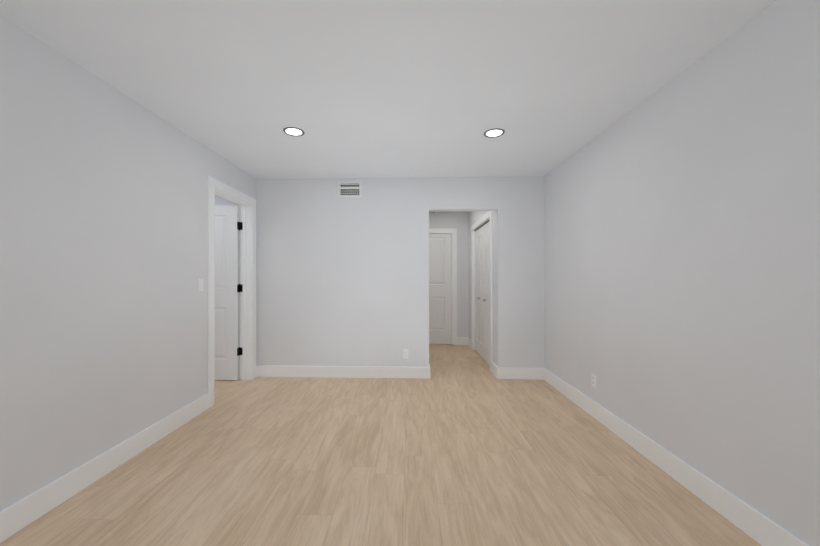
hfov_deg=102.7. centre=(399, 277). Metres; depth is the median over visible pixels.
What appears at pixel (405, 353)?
electrical outlet
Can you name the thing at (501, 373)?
baseboard
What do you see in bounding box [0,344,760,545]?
floor
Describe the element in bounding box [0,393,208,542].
baseboard
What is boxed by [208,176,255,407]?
door frame
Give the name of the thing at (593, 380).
electrical outlet
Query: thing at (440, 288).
hall door
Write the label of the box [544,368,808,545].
baseboard
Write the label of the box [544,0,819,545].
wall
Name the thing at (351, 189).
air vent
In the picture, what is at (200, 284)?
light switch
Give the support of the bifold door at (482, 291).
in the wall at (474, 217)
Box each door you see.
[215,205,242,379]
[429,234,451,343]
[475,221,489,365]
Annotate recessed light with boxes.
[283,127,304,135]
[484,128,504,137]
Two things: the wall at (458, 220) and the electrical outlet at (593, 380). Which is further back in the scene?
the wall at (458, 220)
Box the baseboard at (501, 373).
[496,366,543,379]
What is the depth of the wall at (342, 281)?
4.01 m
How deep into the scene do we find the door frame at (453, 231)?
5.97 m
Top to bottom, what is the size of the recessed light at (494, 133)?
0.006 m
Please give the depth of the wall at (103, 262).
1.94 m
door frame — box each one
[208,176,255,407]
[429,228,456,344]
[471,211,491,370]
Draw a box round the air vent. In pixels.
[337,181,361,197]
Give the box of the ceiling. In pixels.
[0,0,776,178]
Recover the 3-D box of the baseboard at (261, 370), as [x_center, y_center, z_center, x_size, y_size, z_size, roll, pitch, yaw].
[-0.694,1.159,3.999,2.143,0.140,0.043,0,0,2]
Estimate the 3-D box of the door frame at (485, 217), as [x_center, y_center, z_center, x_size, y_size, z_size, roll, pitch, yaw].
[1.277,0.176,4.930,0.136,2.109,1.388,0,0,2]
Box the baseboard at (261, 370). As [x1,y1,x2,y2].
[256,365,429,378]
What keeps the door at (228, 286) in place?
in the wall at (103, 262)
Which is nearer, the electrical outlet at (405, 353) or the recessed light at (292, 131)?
the recessed light at (292, 131)
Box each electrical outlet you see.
[403,349,407,358]
[591,373,595,387]
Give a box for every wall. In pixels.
[0,15,256,510]
[215,176,544,367]
[429,211,467,336]
[468,211,495,364]
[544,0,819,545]
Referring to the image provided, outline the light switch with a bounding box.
[198,279,203,291]
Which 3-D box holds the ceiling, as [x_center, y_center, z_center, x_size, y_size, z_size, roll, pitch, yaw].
[-1.180,-1.274,2.506,6.010,0.120,7.340,0,0,2]
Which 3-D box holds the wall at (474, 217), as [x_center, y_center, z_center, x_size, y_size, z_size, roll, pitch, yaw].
[1.288,0.011,5.025,0.120,2.440,1.900,0,0,2]

